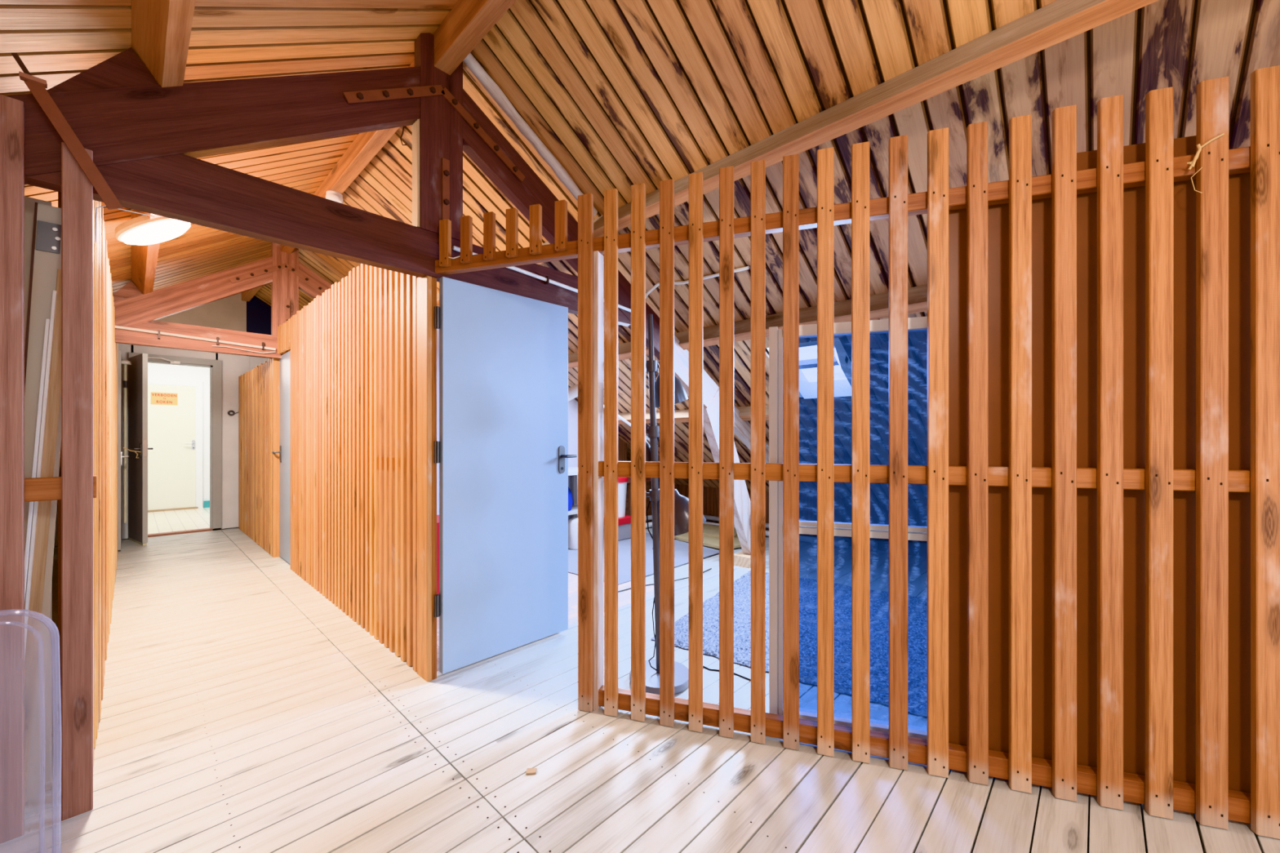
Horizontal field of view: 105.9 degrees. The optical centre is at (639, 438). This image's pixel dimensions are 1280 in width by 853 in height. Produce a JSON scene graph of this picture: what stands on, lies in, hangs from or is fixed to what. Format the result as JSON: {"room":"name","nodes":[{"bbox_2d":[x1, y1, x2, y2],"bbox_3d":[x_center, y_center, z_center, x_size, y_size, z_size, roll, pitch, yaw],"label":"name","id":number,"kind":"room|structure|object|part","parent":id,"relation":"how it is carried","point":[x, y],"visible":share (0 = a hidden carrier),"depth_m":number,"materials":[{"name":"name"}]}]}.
{"room":"attic corridor","nodes":[
{"label":"attic corridor","id":0,"kind":"room"},
{"bbox_2d":[53,293,271,546],"bbox_3d":[-4.728,-0.555,7.519,0.110,3.650,8.200,0,0,43],"label":"wall","id":1,"kind":"structure","parent":0,"point":[230,313],"depth_m":6.54,"materials":[{"name":"white paint"}]},
{"bbox_2d":[128,353,153,545],"bbox_3d":[-5.886,0.128,5.661,0.617,2.185,0.169,0,0,33],"label":"door","id":2,"kind":"structure","parent":1,"relation":"in","point":[138,370],"depth_m":5.57,"materials":[{"name":"grey paint"}]},
{"bbox_2d":[122,447,142,457],"bbox_3d":[-5.667,0.160,5.404,0.032,0.128,0.193,0,0,4],"label":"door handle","id":3,"kind":"object","parent":2,"relation":"attached to","point":[122,447],"visible":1,"depth_m":5.39,"materials":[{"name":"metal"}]},
{"bbox_3d":[-5.694,0.140,5.505,0.045,0.170,0.007,0,0,33],"label":"handle","id":4,"kind":"part","parent":2,"relation":"part of","materials":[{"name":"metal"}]},
{"bbox_3d":[-5.629,0.110,5.495,0.004,0.180,0.024,0,0,33],"label":"lock plate","id":5,"kind":"part","parent":2,"relation":"part of","materials":[{"name":"metal"}]},
{"bbox_2d":[147,356,180,364],"bbox_3d":[-5.929,-0.975,6.016,0.096,0.060,0.308,0,0,35],"label":"door closer","id":6,"kind":"object","parent":1,"relation":"in","point":[170,361],"depth_m":6.04,"materials":[{"name":"white metal"}]},
{"bbox_3d":[-5.942,-0.980,5.984,0.079,0.050,0.249,0,0,44],"label":"arm","id":7,"kind":"part","parent":6,"relation":"part of","materials":[{"name":"white plastic"}]},
{"bbox_2d":[128,351,222,530],"bbox_3d":[-5.943,0.089,6.202,0.160,2.262,0.855,0,0,43],"label":"door frame","id":8,"kind":"structure","parent":1,"relation":"attached to","point":[215,366],"depth_m":6.41,"materials":[{"name":"grey paint"}]},
{"bbox_2d":[227,410,237,415],"bbox_3d":[-5.529,-0.345,6.575,0.025,0.074,0.136,0,0,43],"label":"cable coil","id":9,"kind":"object","parent":1,"relation":"attached to","point":[228,411],"visible":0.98,"depth_m":6.55,"materials":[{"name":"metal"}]},
{"bbox_2d":[147,362,209,507],"bbox_3d":[-6.830,-0.155,7.446,2.840,2.750,3.800,0,0,43],"label":"wall","id":10,"kind":"structure","parent":0,"point":[155,371],"depth_m":8.47,"materials":[{"name":"white paint"}]},
{"bbox_2d":[147,377,202,512],"bbox_3d":[-7.975,0.115,8.102,0.097,2.210,0.955,0,0,43],"label":"door","id":11,"kind":"structure","parent":10,"relation":"in","point":[175,432],"depth_m":8.21,"materials":[{"name":"beige paint"}]},
{"bbox_2d":[151,391,177,404],"bbox_3d":[-7.984,-0.665,8.107,0.006,0.200,0.320,0,0,43],"label":"warning sign","id":12,"kind":"object","parent":11,"relation":"attached to","point":[159,398],"visible":1,"depth_m":8.11,"materials":[{"name":"yellow plastic"}]},
{"bbox_3d":[-7.736,0.110,8.368,0.007,0.170,0.045,0,0,44],"label":"handle","id":13,"kind":"part","parent":11,"relation":"part of","materials":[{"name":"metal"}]},
{"bbox_2d":[204,500,209,507],"bbox_3d":[-7.407,1.160,8.738,0.025,0.120,0.720,0,0,43],"label":"baseboard","id":14,"kind":"structure","parent":10,"relation":"attached to","point":[206,504],"depth_m":8.50,"materials":[{"name":"teal paint"}]},
{"bbox_2d":[0,0,457,293],"bbox_3d":[-2.205,-1.117,1.527,11.900,1.909,2.994,0,0,43],"label":"ceiling","id":15,"kind":"structure","parent":0,"point":[56,41],"depth_m":2.05,"materials":[{"name":"brown wood"}]},
{"bbox_2d":[131,0,195,294],"bbox_3d":[-1.877,-1.327,1.872,11.700,0.153,0.130,0,0,43],"label":"purlin","id":16,"kind":"object","parent":15,"relation":"attached to","point":[161,29],"visible":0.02,"depth_m":1.59,"materials":[{"name":"orange wood"}]},
{"bbox_2d":[114,214,191,244],"bbox_3d":[-2.921,-1.267,2.907,0.379,0.237,0.326,0,0,43],"label":"ceiling lamp","id":17,"kind":"object","parent":16,"relation":"attached to","point":[140,230],"visible":0.84,"depth_m":2.81,"materials":[{"name":"white plastic"}]},
{"bbox_2d":[112,242,331,359],"bbox_3d":[-3.818,-1.111,4.754,0.100,1.818,4.040,0,0,43],"label":"roof truss","id":18,"kind":"object","parent":15,"relation":"attached to","point":[286,274],"visible":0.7,"depth_m":4.55,"materials":[{"name":"brown wood"}]},
{"bbox_2d":[115,325,275,350],"bbox_3d":[-4.044,-0.916,4.458,0.035,0.072,1.101,0,0,43],"label":"conduit","id":19,"kind":"object","parent":18,"relation":"attached to","point":[158,332],"visible":0.91,"depth_m":4.41,"materials":[{"name":"white plastic"}]},
{"bbox_2d":[212,345,275,353],"bbox_3d":[-3.829,-0.858,4.682,0.018,0.033,0.481,0,0,43],"label":"loose wire","id":20,"kind":"object","parent":18,"relation":"attached to","point":[212,345],"visible":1,"depth_m":4.67,"materials":[{"name":"white plastic"}]},
{"bbox_3d":[-3.641,-1.528,4.955,0.076,0.985,0.217,0,0,44],"label":"king post","id":21,"kind":"part","parent":18,"relation":"part of","materials":[{"name":"brown wood"}]},
{"bbox_2d":[241,59,414,301],"bbox_3d":[-3.248,-1.966,4.582,6.080,0.137,0.085,0,0,43],"label":"ridge beam","id":22,"kind":"structure","parent":18,"relation":"attached to","point":[366,145],"depth_m":3.39,"materials":[{"name":"orange wood"}]},
{"bbox_2d":[325,190,343,203],"bbox_3d":[-2.371,-1.865,3.748,0.115,0.062,0.115,0,0,43],"label":"smoke detector","id":23,"kind":"object","parent":22,"relation":"attached to","point":[335,196],"visible":0.8,"depth_m":3.71,"materials":[{"name":"white plastic"}]},
{"bbox_2d":[400,126,406,145],"bbox_3d":[-1.267,-1.634,2.587,0.006,0.133,0.034,0,0,43],"label":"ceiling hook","id":24,"kind":"object","parent":15,"relation":"hanging from","point":[403,126],"visible":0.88,"depth_m":2.58,"materials":[{"name":"metal"}]},
{"bbox_2d":[436,328,675,523],"bbox_3d":[-0.832,0.080,5.821,0.100,2.280,5.100,0,0,43],"label":"wall","id":25,"kind":"structure","parent":0,"point":[572,404],"depth_m":5.84,"materials":[{"name":"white paint"}]},
{"bbox_2d":[0,507,1279,852],"bbox_3d":[-1.496,1.249,4.452,14.900,0.062,8.400,0,0,43],"label":"floor","id":26,"kind":"structure","parent":0,"point":[243,710],"depth_m":1.80,"materials":[{"name":"beige wood"}]},
{"bbox_2d":[0,93,24,844],"bbox_3d":[-1.941,0.092,1.451,0.023,2.255,0.112,0,0,43],"label":"wooden post","id":27,"kind":"object","parent":26,"relation":"on","point":[11,109],"visible":1,"depth_m":1.47,"materials":[{"name":"brown wood"}]},
{"bbox_2d":[24,475,97,502],"bbox_3d":[-1.923,0.162,1.521,0.046,0.072,0.280,0,0,43],"label":"rail","id":28,"kind":"object","parent":27,"relation":"attached to","point":[36,489],"visible":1,"depth_m":1.53,"materials":[{"name":"brown wood"}]},
{"bbox_2d":[11,608,60,780],"bbox_3d":[-1.839,0.843,1.270,0.023,0.755,0.410,0,0,43],"label":"plastic cover","id":29,"kind":"object","parent":26,"relation":"on","point":[13,609],"visible":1,"depth_m":1.40,"materials":[{"name":"clear plastic"}]},
{"bbox_2d":[24,318,49,599],"bbox_3d":[-2.017,0.410,1.587,0.012,1.620,0.099,0,0,43],"label":"strip","id":30,"kind":"object","parent":26,"relation":"on","point":[47,321],"visible":0.58,"depth_m":1.60,"materials":[{"name":"white paint"}]},
{"bbox_2d":[24,195,52,785],"bbox_3d":[-2.258,0.190,1.554,0.015,2.060,0.465,0,0,43],"label":"board","id":31,"kind":"object","parent":26,"relation":"on","point":[46,756],"visible":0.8,"depth_m":1.71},
{"bbox_2d":[24,290,56,657],"bbox_3d":[-2.016,0.360,1.602,0.012,1.720,0.102,0,0,43],"label":"strip","id":32,"kind":"object","parent":26,"relation":"on","point":[54,292],"visible":0.65,"depth_m":1.61,"materials":[{"name":"white paint"}]},
{"bbox_2d":[24,268,61,804],"bbox_3d":[-2.018,0.320,1.629,0.012,1.800,0.130,0,0,43],"label":"strip","id":33,"kind":"object","parent":26,"relation":"on","point":[55,378],"visible":0.54,"depth_m":1.63,"materials":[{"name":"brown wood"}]},
{"bbox_2d":[61,142,93,821],"bbox_3d":[-1.828,0.138,1.570,0.023,2.165,0.066,0,0,43],"label":"wooden post","id":34,"kind":"object","parent":26,"relation":"on","point":[77,190],"visible":0.96,"depth_m":1.56,"materials":[{"name":"brown wood"}]},
{"bbox_2d":[11,53,122,209],"bbox_3d":[-1.809,-0.960,1.533,0.025,0.408,0.229,0,0,43],"label":"bar","id":35,"kind":"object","parent":34,"relation":"attached to","point":[37,86],"visible":1,"depth_m":1.53,"materials":[{"name":"brown wood"}]},
{"bbox_2d":[57,191,117,767],"bbox_3d":[-3.751,0.062,3.368,5.022,2.309,0.096,0,0,43],"label":"wall","id":36,"kind":"structure","parent":26,"relation":"on","point":[104,345],"depth_m":2.25,"materials":[{"name":"brown wood"}]},
{"bbox_2d":[24,202,61,801],"bbox_3d":[-2.050,0.210,1.639,0.026,2.020,0.176,0,0,43],"label":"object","id":37,"kind":"structure","parent":36,"relation":"in","point":[46,255],"depth_m":1.64,"materials":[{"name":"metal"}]},
{"bbox_3d":[-2.025,-0.689,1.655,0.005,0.100,0.056,0,0,44],"label":"hinge plate","id":38,"kind":"part","parent":37,"relation":"part of","materials":[{"name":"metal"}]},
{"bbox_2d":[117,351,128,550],"bbox_3d":[-5.869,0.130,5.481,0.820,2.140,0.102,0,0,43],"label":"door","id":39,"kind":"structure","parent":36,"relation":"in","point":[119,354],"depth_m":5.18,"materials":[{"name":"grey paint"}]},
{"bbox_2d":[121,360,131,523],"bbox_3d":[-5.907,0.035,5.543,0.100,1.870,0.100,0,0,43],"label":"rod","id":40,"kind":"object","parent":39,"relation":"attached to","point":[125,384],"visible":0.92,"depth_m":5.53,"materials":[{"name":"beige metal"}]},
{"bbox_3d":[-5.907,0.050,5.543,0.022,1.840,0.022,0,0,21],"label":"rod","id":41,"kind":"part","parent":40,"relation":"part of","materials":[{"name":"plastic"}]},
{"bbox_2d":[147,528,221,537],"bbox_3d":[-5.923,1.209,6.193,0.120,0.022,0.830,0,0,43],"label":"threshold","id":42,"kind":"object","parent":26,"relation":"on","point":[204,529],"visible":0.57,"depth_m":6.19,"materials":[{"name":"brown wood"}]},
{"bbox_2d":[238,263,418,671],"bbox_3d":[-3.290,0.042,4.574,5.930,2.357,0.106,0,0,43],"label":"wall","id":43,"kind":"structure","parent":26,"relation":"on","point":[353,348],"depth_m":3.27,"materials":[{"name":"brown wood"}]},
{"bbox_3d":[-3.738,0.070,4.974,0.028,2.300,0.070,0,0,44],"label":"door post","id":44,"kind":"part","parent":43,"relation":"part of","materials":[{"name":"brown wood"}]},
{"bbox_2d":[271,350,290,564],"bbox_3d":[-3.512,0.183,4.765,0.645,2.050,0.102,0,0,43],"label":"door","id":45,"kind":"structure","parent":43,"relation":"in","point":[284,451],"depth_m":4.78,"materials":[{"name":"grey paint"}]},
{"bbox_3d":[-3.654,0.160,4.910,0.045,0.170,0.007,0,0,44],"label":"handle","id":46,"kind":"part","parent":45,"relation":"part of","materials":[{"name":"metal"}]},
{"bbox_2d":[417,275,436,681],"bbox_3d":[-1.095,0.195,2.480,0.127,2.050,0.051,0,0,43],"label":"post","id":47,"kind":"object","parent":26,"relation":"on","point":[426,286],"visible":0.98,"depth_m":2.44,"materials":[{"name":"brown wood"}]},
{"bbox_2d":[434,276,577,674],"bbox_3d":[-0.714,0.186,2.711,0.102,2.003,0.845,0,0,43],"label":"door","id":48,"kind":"structure","parent":47,"relation":"attached to","point":[501,451],"depth_m":2.67,"materials":[{"name":"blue paint"}]},
{"bbox_3d":[-0.480,0.130,2.968,0.007,0.170,0.045,0,0,44],"label":"handle","id":49,"kind":"part","parent":48,"relation":"part of","materials":[{"name":"metal"}]},
{"bbox_3d":[-0.438,0.110,2.973,0.062,0.020,0.084,0,0,44],"label":"lever","id":50,"kind":"part","parent":48,"relation":"part of","materials":[{"name":"metal"}]},
{"bbox_2d":[525,768,536,774],"bbox_3d":[-0.397,1.216,1.764,0.035,0.005,0.026,0,0,-3],"label":"chip","id":51,"kind":"object","parent":26,"relation":"on","point":[529,771],"visible":1,"depth_m":1.76,"materials":[{"name":"beige wood"}]},
{"bbox_2d":[436,573,653,671],"bbox_3d":[-1.109,1.217,3.879,1.950,0.006,1.900,0,0,43],"label":"sheet","id":52,"kind":"object","parent":26,"relation":"on","point":[624,597],"visible":0.14,"depth_m":3.69,"materials":[{"name":"white fabric"}]},
{"bbox_2d":[436,515,439,594],"bbox_3d":[-1.526,0.900,3.585,0.350,0.600,0.400,0,0,43],"label":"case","id":53,"kind":"object","parent":52,"relation":"on","point":[437,516],"visible":0.02,"depth_m":3.43,"materials":[{"name":"plastic"}]},
{"bbox_2d":[568,466,577,518],"bbox_3d":[-0.954,0.777,5.248,0.570,0.865,1.100,0,0,43],"label":"workbench","id":54,"kind":"object","parent":26,"relation":"on","point":[573,471],"visible":0.19,"depth_m":5.74,"materials":[{"name":"white paint"}]},
{"bbox_2d":[568,487,573,511],"bbox_3d":[-0.867,0.643,5.304,0.260,0.290,0.260,0,0,43],"label":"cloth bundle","id":55,"kind":"object","parent":54,"relation":"on","point":[570,494],"visible":0.15,"depth_m":5.25,"materials":[{"name":"blue fabric"}]},
{"bbox_2d":[568,504,577,515],"bbox_3d":[-0.952,0.805,5.273,0.440,0.030,0.900,0,0,44],"label":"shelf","id":56,"kind":"object","parent":54,"relation":"attached to","point":[574,510],"depth_m":5.28,"materials":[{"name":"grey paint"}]},
{"bbox_3d":[-0.788,0.800,5.773,0.050,0.820,0.050,0,0,44],"label":"leg","id":57,"kind":"part","parent":54,"relation":"part of","materials":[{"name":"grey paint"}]},
{"bbox_2d":[436,567,737,676],"bbox_3d":[-0.081,1.215,3.506,0.040,0.010,2.825,0,0,43],"label":"threshold strip","id":58,"kind":"object","parent":26,"relation":"on","point":[623,607],"visible":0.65,"depth_m":3.48,"materials":[{"name":"white paint"}]},
{"bbox_2d":[568,533,719,585],"bbox_3d":[-0.141,1.209,5.103,1.470,0.008,1.890,0,0,43],"label":"floor mat","id":59,"kind":"object","parent":26,"relation":"on","point":[681,548],"visible":0.23,"depth_m":4.93,"materials":[{"name":"white fabric"}]},
{"bbox_2d":[568,517,577,549],"bbox_3d":[-0.705,1.035,5.301,0.179,0.330,0.179,0,0,43],"label":"tub","id":60,"kind":"object","parent":59,"relation":"on","point":[572,522],"visible":0.7,"depth_m":5.22,"materials":[{"name":"white plastic"}]},
{"bbox_2d":[617,515,631,540],"bbox_3d":[-0.303,1.073,5.830,0.325,0.255,0.380,0,0,43],"label":"crate","id":61,"kind":"object","parent":59,"relation":"on","point":[624,523],"visible":0.15,"depth_m":5.73,"materials":[{"name":"grey paint"}]},
{"bbox_2d":[617,476,628,517],"bbox_3d":[-0.316,0.702,5.841,0.350,0.480,0.350,0,0,43],"label":"bucket","id":62,"kind":"object","parent":61,"relation":"on","point":[622,481],"visible":0.22,"depth_m":5.74,"materials":[{"name":"white plastic"}]},
{"bbox_3d":[-0.316,0.492,5.841,0.350,0.060,0.350,0,0,44],"label":"lid","id":63,"kind":"part","parent":62,"relation":"part of","materials":[{"name":"red plastic"}]},
{"bbox_2d":[617,568,711,592],"bbox_3d":[0.233,1.207,4.081,1.161,0.010,0.091,0,0,-38],"label":"power cord","id":64,"kind":"object","parent":26,"relation":"on","point":[710,568],"visible":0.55,"depth_m":4.09,"materials":[{"name":"white plastic"}]},
{"bbox_2d":[629,313,706,694],"bbox_3d":[0.128,0.296,2.434,0.353,1.843,0.347,0,0,43],"label":"floor lamp","id":65,"kind":"object","parent":26,"relation":"on","point":[681,502],"visible":0.45,"depth_m":2.42,"materials":[{"name":"metal"}]},
{"bbox_3d":[0.015,0.059,2.485,0.120,0.129,0.120,0,0,44],"label":"lamp shade","id":66,"kind":"part","parent":65,"relation":"part of","materials":[{"name":"grey ceramic"}]},
{"bbox_3d":[0.070,0.577,2.434,0.078,1.195,0.009,0,0,0],"label":"cord","id":67,"kind":"part","parent":65,"relation":"part of","materials":[{"name":"black rubber"}]},
{"bbox_3d":[0.158,-0.265,2.506,0.177,0.214,0.184,0,0,44],"label":"lamp shade","id":68,"kind":"part","parent":65,"relation":"part of","materials":[{"name":"grey metal"}]},
{"bbox_3d":[0.237,0.372,2.435,0.196,0.231,0.195,0,0,44],"label":"lamp shade","id":69,"kind":"part","parent":65,"relation":"part of","materials":[{"name":"grey ceramic"}]},
{"bbox_2d":[645,521,768,536],"bbox_3d":[0.844,1.175,5.578,2.455,0.069,1.655,0,0,43],"label":"pipe","id":70,"kind":"object","parent":26,"relation":"on","point":[650,524],"visible":0.02,"depth_m":6.50,"materials":[{"name":"white plastic"}]},
{"bbox_2d":[645,514,768,528],"bbox_3d":[0.843,1.100,5.635,2.535,0.069,1.735,0,0,43],"label":"pipe","id":71,"kind":"object","parent":70,"relation":"on","point":[708,517],"visible":0.02,"depth_m":6.61,"materials":[{"name":"grey paint"}]},
{"bbox_2d":[674,532,741,548],"bbox_3d":[0.813,1.188,5.949,1.290,0.030,0.950,0,0,43],"label":"mat","id":72,"kind":"object","parent":26,"relation":"on","point":[708,541],"visible":0.16,"depth_m":5.58,"materials":[{"name":"beige fabric"}]},
{"bbox_2d":[688,523,737,537],"bbox_3d":[0.880,1.157,6.085,0.900,0.030,0.600,0,0,43],"label":"mat","id":73,"kind":"object","parent":72,"relation":"on","point":[708,530],"visible":0.21,"depth_m":5.95,"materials":[{"name":"beige fabric"}]},
{"bbox_2d":[650,570,768,671],"bbox_3d":[1.340,1.202,3.125,2.027,0.023,1.801,0,0,34],"label":"shag rug","id":74,"kind":"object","parent":26,"relation":"on","point":[742,586],"visible":0.12,"depth_m":3.09,"materials":[{"name":"white carpet"}]},
{"bbox_2d":[702,666,751,680],"bbox_3d":[0.462,1.216,2.476,0.414,0.008,0.072,0,0,43],"label":"power cord","id":75,"kind":"object","parent":26,"relation":"on","point":[708,668],"visible":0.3,"depth_m":2.49,"materials":[{"name":"black rubber"}]},
{"bbox_2d":[733,551,751,568],"bbox_3d":[1.048,1.170,4.685,0.190,0.100,0.280,0,0,43],"label":"block","id":76,"kind":"object","parent":26,"relation":"on","point":[741,560],"visible":0.46,"depth_m":4.58,"materials":[{"name":"beige wood"}]},
{"bbox_2d":[5,32,768,555],"bbox_3d":[-0.508,-0.450,3.033,0.128,3.140,6.100,0,0,43],"label":"roof truss","id":77,"kind":"object","parent":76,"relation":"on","point":[147,140],"visible":0.85,"depth_m":2.06,"materials":[{"name":"brown wood"}]},
{"bbox_2d":[94,204,155,242],"bbox_3d":[-1.825,-0.749,1.712,0.149,0.137,0.019,0,0,-38],"label":"wire","id":78,"kind":"object","parent":77,"relation":"hanging from","point":[96,208],"visible":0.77,"depth_m":1.68,"materials":[{"name":"white plastic"}]},
{"bbox_3d":[-1.030,-1.528,2.477,0.076,0.985,0.217,0,0,44],"label":"king post","id":79,"kind":"part","parent":77,"relation":"part of","materials":[{"name":"brown wood"}]},
{"bbox_2d":[433,0,515,75],"bbox_3d":[1.024,-1.950,0.527,5.640,0.170,0.085,0,0,43],"label":"ridge beam","id":80,"kind":"structure","parent":77,"relation":"attached to","point":[468,21],"depth_m":2.25,"materials":[{"name":"orange wood"}]},
{"bbox_2d":[452,245,749,311],"bbox_3d":[-0.238,-1.010,3.063,1.752,0.232,0.647,0,0,-19],"label":"conduit","id":81,"kind":"object","parent":77,"relation":"attached to","point":[546,279],"visible":0.62,"depth_m":3.01,"materials":[{"name":"white plastic"}]},
{"bbox_2d":[768,316,927,739],"bbox_3d":[1.061,0.370,1.952,1.042,1.700,0.055,0,0,17],"label":"window","id":82,"kind":"structure","parent":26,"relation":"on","point":[917,326],"depth_m":2.01,"materials":[{"name":"white paint"}]},
{"bbox_3d":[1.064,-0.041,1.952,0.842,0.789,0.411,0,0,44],"label":"pane","id":83,"kind":"part","parent":82,"relation":"part of","materials":[{"name":"blue glass"}]},
{"bbox_3d":[1.063,-0.458,1.952,0.929,0.045,0.055,0,0,17],"label":"rail","id":84,"kind":"part","parent":82,"relation":"part of","materials":[{"name":"white paint"}]},
{"bbox_3d":[1.063,0.364,1.952,0.929,0.020,0.030,0,0,17],"label":"rail","id":85,"kind":"part","parent":82,"relation":"part of","materials":[{"name":"white paint"}]},
{"bbox_3d":[1.063,0.392,1.952,0.929,0.027,0.055,0,0,17],"label":"rail","id":86,"kind":"part","parent":82,"relation":"part of","materials":[{"name":"white paint"}]},
{"bbox_3d":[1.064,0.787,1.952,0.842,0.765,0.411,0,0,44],"label":"pane","id":87,"kind":"part","parent":82,"relation":"part of","materials":[{"name":"blue glass"}]},
{"bbox_3d":[1.063,1.195,1.952,0.929,0.050,0.055,0,0,17],"label":"rail","id":88,"kind":"part","parent":82,"relation":"part of","materials":[{"name":"white paint"}]},
{"bbox_2d":[435,65,1279,839],"bbox_3d":[0.749,0.044,1.889,3.720,2.352,0.098,0,0,17],"label":"fence","id":89,"kind":"object","parent":26,"relation":"on","point":[599,468],"visible":1,"depth_m":1.70,"materials":[{"name":"brown wood"}]},
{"bbox_3d":[-0.189,0.190,2.198,0.026,2.060,0.070,0,0,17],"label":"post","id":90,"kind":"part","parent":89,"relation":"part of","materials":[{"name":"wood"}]},
{"bbox_3d":[0.750,-0.874,1.893,3.720,0.080,0.048,0,0,17],"label":"rail","id":91,"kind":"part","parent":89,"relation":"part of","materials":[{"name":"brown wood"}]},
{"bbox_3d":[1.172,1.166,1.760,2.835,0.076,0.048,0,0,17],"label":"rail","id":92,"kind":"part","parent":89,"relation":"part of","materials":[{"name":"brown wood"}]},
{"bbox_3d":[1.172,0.136,1.760,2.835,0.071,0.048,0,0,17],"label":"rail","id":93,"kind":"part","parent":89,"relation":"part of","materials":[{"name":"brown wood"}]},
{"bbox_2d":[1186,133,1224,193],"bbox_3d":[1.775,-0.861,1.513,0.097,0.184,0.020,0,0,9],"label":"twine","id":94,"kind":"object","parent":89,"relation":"attached to","point":[1192,163],"visible":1,"depth_m":1.51,"materials":[{"name":"fabric"}]},
{"bbox_2d":[948,135,1250,793],"bbox_3d":[1.829,0.102,1.589,1.440,2.195,0.006,0,0,17],"label":"panel","id":95,"kind":"object","parent":26,"relation":"on","point":[1239,184],"visible":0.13,"depth_m":1.67,"materials":[{"name":"brown wood"}]},
{"bbox_2d":[675,484,768,530],"bbox_3d":[3.405,0.910,4.544,7.915,0.620,0.080,0,0,43],"label":"wall","id":96,"kind":"structure","parent":0,"point":[710,495],"depth_m":6.77,"materials":[{"name":"brown wood"}]},
{"bbox_2d":[254,0,1279,492],"bbox_3d":[0.606,-0.496,4.488,11.900,3.151,5.170,0,0,43],"label":"ceiling","id":97,"kind":"structure","parent":0,"point":[624,94],"depth_m":2.19,"materials":[{"name":"brown wood"}]},
{"bbox_2d":[463,52,597,216],"bbox_3d":[-0.601,-1.705,2.774,0.070,0.593,0.921,0,0,43],"label":"batten","id":98,"kind":"object","parent":97,"relation":"attached to","point":[492,88],"visible":0.79,"depth_m":2.69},
{"bbox_2d":[617,404,768,424],"bbox_3d":[0.354,-0.234,5.167,2.600,0.132,0.129,0,0,43],"label":"purlin","id":99,"kind":"object","parent":97,"relation":"attached to","point":[680,415],"visible":0.14,"depth_m":5.04,"materials":[{"name":"brown wood"}]},
{"bbox_2d":[617,414,649,441],"bbox_3d":[-0.158,-0.156,5.391,0.082,0.518,1.014,0,0,43],"label":"pipe","id":100,"kind":"object","parent":99,"relation":"attached to","point":[625,421],"visible":0.24,"depth_m":5.41,"materials":[{"name":"white plastic"}]},
{"bbox_2d":[568,284,927,368],"bbox_3d":[1.597,-0.784,2.700,7.800,0.150,0.132,0,0,43],"label":"purlin","id":101,"kind":"object","parent":97,"relation":"attached to","point":[917,295],"visible":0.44,"depth_m":3.14,"materials":[{"name":"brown wood"}]},
{"bbox_2d":[568,383,577,400],"bbox_3d":[-0.643,-0.511,4.291,0.659,0.699,0.129,0,0,-20],"label":"duct pipe","id":102,"kind":"object","parent":101,"relation":"attached to","point":[573,390],"visible":0.06,"depth_m":4.26,"materials":[{"name":"white plastic"}]},
{"bbox_2d":[436,0,1158,306],"bbox_3d":[0.424,-1.367,2.480,9.200,0.153,0.128,0,0,43],"label":"purlin","id":103,"kind":"object","parent":97,"relation":"attached to","point":[1058,21],"visible":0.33,"depth_m":1.83,"materials":[{"name":"brown wood"}]}
]}

